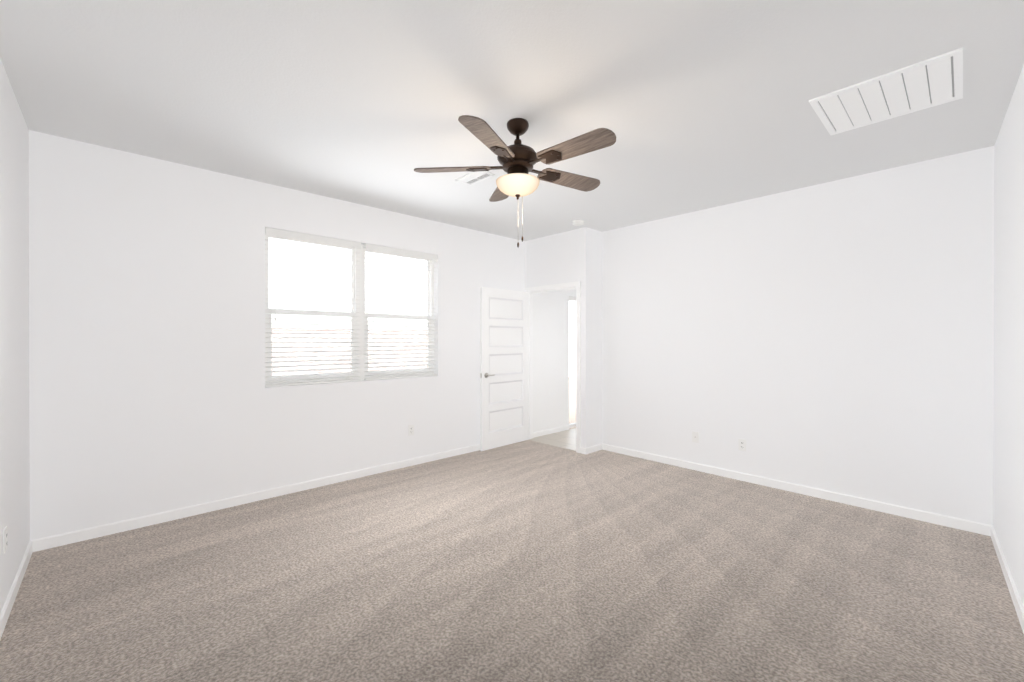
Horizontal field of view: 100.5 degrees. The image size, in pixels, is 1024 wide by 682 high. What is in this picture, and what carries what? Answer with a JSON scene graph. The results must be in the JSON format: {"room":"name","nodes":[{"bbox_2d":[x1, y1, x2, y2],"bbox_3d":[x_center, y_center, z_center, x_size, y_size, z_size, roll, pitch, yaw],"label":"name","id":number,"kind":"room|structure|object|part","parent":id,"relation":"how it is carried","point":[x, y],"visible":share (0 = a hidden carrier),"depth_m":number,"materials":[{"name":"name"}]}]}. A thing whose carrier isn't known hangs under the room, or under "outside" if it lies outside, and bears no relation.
{"room":"empty bedroom","nodes":[
{"label":"empty bedroom","id":0,"kind":"room"},
{"bbox_2d":[0,58,29,612],"bbox_3d":[-1.543,0.007,0.958,0.160,2.740,4.800,0,0,-43],"label":"wall","id":1,"kind":"structure","parent":0,"point":[14,353],"depth_m":2.32,"materials":[{"name":"white paint"}]},
{"bbox_2d":[3,526,7,553],"bbox_3d":[-2.510,0.984,2.110,0.008,0.114,0.070,0,0,-43],"label":"electrical outlet","id":2,"kind":"object","parent":1,"relation":"attached to","point":[5,544],"visible":0.98,"depth_m":2.10,"materials":[{"name":"white plastic"}]},
{"bbox_2d":[0,539,35,639],"bbox_3d":[-1.665,1.338,1.218,0.013,0.076,4.260,0,0,-43],"label":"baseboard","id":3,"kind":"structure","parent":1,"relation":"attached to","point":[4,615],"depth_m":2.29,"materials":[{"name":"white"}]},
{"bbox_2d":[29,130,575,540],"bbox_3d":[-0.692,-0.004,5.159,7.160,2.740,0.172,0,0,-43],"label":"wall","id":4,"kind":"structure","parent":0,"point":[149,393],"depth_m":3.35,"materials":[{"name":"white paint"}]},
{"bbox_2d":[36,444,479,550],"bbox_3d":[-1.462,1.330,4.328,4.525,0.076,0.013,0,0,-43],"label":"baseboard","id":5,"kind":"structure","parent":4,"relation":"attached to","point":[44,543],"depth_m":3.48,"materials":[{"name":"white wood"}]},
{"bbox_2d":[265,235,433,384],"bbox_3d":[-1.572,-0.292,4.379,1.770,1.400,0.079,0,0,-43],"label":"window","id":6,"kind":"structure","parent":4,"relation":"in","point":[360,301],"depth_m":4.33,"materials":[{"name":"white plastic"}]},
{"bbox_2d":[265,227,436,386],"bbox_3d":[-1.518,-0.294,4.321,1.760,1.392,0.079,0,0,-43],"label":"window blinds","id":7,"kind":"object","parent":6,"relation":"attached to","point":[316,239],"visible":0.88,"depth_m":4.19,"materials":[{"name":"white plastic"}]},
{"bbox_2d":[265,376,434,387],"bbox_3d":[-1.523,0.407,4.329,1.770,0.004,0.078,0,0,-43],"label":"window sill","id":8,"kind":"structure","parent":4,"relation":"attached to","point":[347,382],"depth_m":4.18,"materials":[{"name":"white paint"}]},
{"bbox_2d":[408,425,413,435],"bbox_3d":[-1.104,0.977,4.666,0.070,0.114,0.008,0,0,-43],"label":"outlet","id":9,"kind":"object","parent":4,"relation":"attached to","point":[410,429],"visible":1,"depth_m":4.66,"materials":[{"name":"white plastic"}]},
{"bbox_2d":[480,287,528,450],"bbox_3d":[-0.076,0.344,5.542,0.125,2.018,0.865,0,0,45],"label":"door","id":10,"kind":"structure","parent":4,"relation":"in","point":[504,367],"depth_m":5.50,"materials":[{"name":"white wood"}]},
{"bbox_2d":[569,297,575,427],"bbox_3d":[1.065,0.336,6.838,0.700,2.050,0.060,0,0,-43],"label":"window","id":11,"kind":"structure","parent":4,"relation":"in","point":[572,425],"depth_m":6.72,"materials":[{"name":"white plastic"}]},
{"bbox_2d":[0,440,1023,681],"bbox_3d":[0.226,1.422,2.767,4.890,0.100,4.600,0,0,-43],"label":"floor carpet","id":12,"kind":"object","parent":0,"point":[527,561],"visible":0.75,"depth_m":2.36,"materials":[{"name":"beige carpet"}]},
{"bbox_2d":[0,0,1023,240],"bbox_3d":[1.077,-1.430,3.533,7.510,0.120,4.960,0,0,-43],"label":"ceiling","id":13,"kind":"structure","parent":0,"point":[695,105],"depth_m":2.31,"materials":[{"name":"white paint"}]},
{"bbox_2d":[455,171,494,184],"bbox_3d":[-0.312,-1.365,3.557,0.170,0.011,0.320,0,0,-43],"label":"ceiling vent","id":14,"kind":"object","parent":13,"relation":"in","point":[471,178],"visible":0.92,"depth_m":3.55,"materials":[{"name":"white metal"}]},
{"bbox_2d":[414,115,615,246],"bbox_3d":[0.075,-0.993,2.663,1.267,0.749,1.248,0,0,-43],"label":"ceiling fan","id":15,"kind":"object","parent":13,"relation":"hanging from","point":[517,159],"visible":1,"depth_m":2.58,"materials":[{"name":"brown wood"}]},
{"bbox_3d":[0.036,-0.960,2.677,0.274,0.085,0.274,0,0,-43],"label":"lamp shade","id":16,"kind":"part","parent":15,"relation":"part of","materials":[{"name":"white glass"}]},
{"bbox_2d":[572,220,583,225],"bbox_3d":[0.760,-1.352,4.897,0.136,0.043,0.136,0,0,-43],"label":"smoke detector","id":17,"kind":"object","parent":13,"relation":"attached to","point":[577,222],"visible":0.98,"depth_m":4.85,"materials":[{"name":"white plastic"}]},
{"bbox_2d":[809,47,962,134],"bbox_3d":[2.101,-1.360,2.395,0.580,0.013,0.600,0,0,-43],"label":"ceiling vent","id":18,"kind":"object","parent":13,"relation":"in","point":[929,83],"visible":1,"depth_m":2.35,"materials":[{"name":"white metal"}]},
{"bbox_2d":[529,428,575,450],"bbox_3d":[1.834,1.411,5.930,2.430,0.104,2.200,0,0,-43],"label":"floor","id":19,"kind":"structure","parent":0,"point":[565,439],"depth_m":5.87,"materials":[{"name":"tile"}]},
{"bbox_2d":[525,227,601,447],"bbox_3d":[0.716,-0.006,5.677,0.500,2.740,1.030,0,0,-43],"label":"wall","id":20,"kind":"structure","parent":0,"point":[575,255],"depth_m":5.27,"materials":[{"name":"white paint"}]},
{"bbox_2d":[524,281,580,452],"bbox_3d":[0.553,0.318,5.573,0.152,2.093,0.957,0,0,-43],"label":"door frame","id":21,"kind":"structure","parent":20,"relation":"attached to","point":[558,287],"depth_m":5.29,"materials":[{"name":"white wood"}]},
{"bbox_2d":[580,443,603,454],"bbox_3d":[0.995,1.327,5.233,0.318,0.076,0.023,0,0,-43],"label":"baseboard","id":22,"kind":"structure","parent":20,"relation":"attached to","point":[591,449],"depth_m":5.21,"materials":[{"name":"white wood"}]},
{"bbox_2d":[602,146,993,524],"bbox_3d":[2.314,-0.002,4.229,0.160,2.740,3.270,0,0,-43],"label":"wall","id":23,"kind":"structure","parent":0,"point":[836,336],"depth_m":3.69,"materials":[{"name":"white paint"}]},
{"bbox_2d":[692,431,698,442],"bbox_3d":[1.940,1.017,4.503,0.012,0.114,0.070,0,0,-43],"label":"electrical outlet","id":24,"kind":"object","parent":23,"relation":"attached to","point":[695,437],"visible":1,"depth_m":4.50,"materials":[{"name":"white plastic"}]},
{"bbox_2d":[738,439,745,450],"bbox_3d":[2.256,1.018,4.170,0.008,0.114,0.070,0,0,-43],"label":"electrical outlet","id":25,"kind":"object","parent":23,"relation":"attached to","point":[741,444],"visible":1,"depth_m":4.17,"materials":[{"name":"white plastic"}]},
{"bbox_2d":[604,444,987,535],"bbox_3d":[2.238,1.330,4.187,0.013,0.076,3.230,0,0,-43],"label":"baseboard","id":26,"kind":"structure","parent":23,"relation":"attached to","point":[957,523],"depth_m":3.69,"materials":[{"name":"white wood"}]},
{"bbox_2d":[993,65,1023,606],"bbox_3d":[1.644,0.007,1.078,5.651,2.740,0.420,0,0,-43],"label":"wall","id":27,"kind":"structure","parent":0,"point":[1008,473],"depth_m":2.42,"materials":[{"name":"white paint"}]},
{"bbox_2d":[988,525,1023,633],"bbox_3d":[1.569,1.339,1.119,5.195,0.076,0.263,0,0,-43],"label":"baseboard","id":28,"kind":"structure","parent":27,"relation":"attached to","point":[1018,605],"depth_m":2.38,"materials":[{"name":"white"}]},
{"label":"outside","id":29,"kind":"structure","parent":0,"visible":0},
{"bbox_2d":[569,377,575,428],"bbox_3d":[-11.653,1.537,15.454,55.000,0.100,29.840,0,0,-43],"label":"ground","id":30,"kind":"structure","parent":29,"point":[572,387],"depth_m":10.73,"materials":[{"name":"white"}]},
{"bbox_2d":[272,327,575,376],"bbox_3d":[-6.180,0.613,9.643,55.000,1.880,0.240,0,0,-43],"label":"fence","id":31,"kind":"object","parent":30,"relation":"on","point":[573,353],"depth_m":11.15,"materials":[{"name":"white"}]}
]}

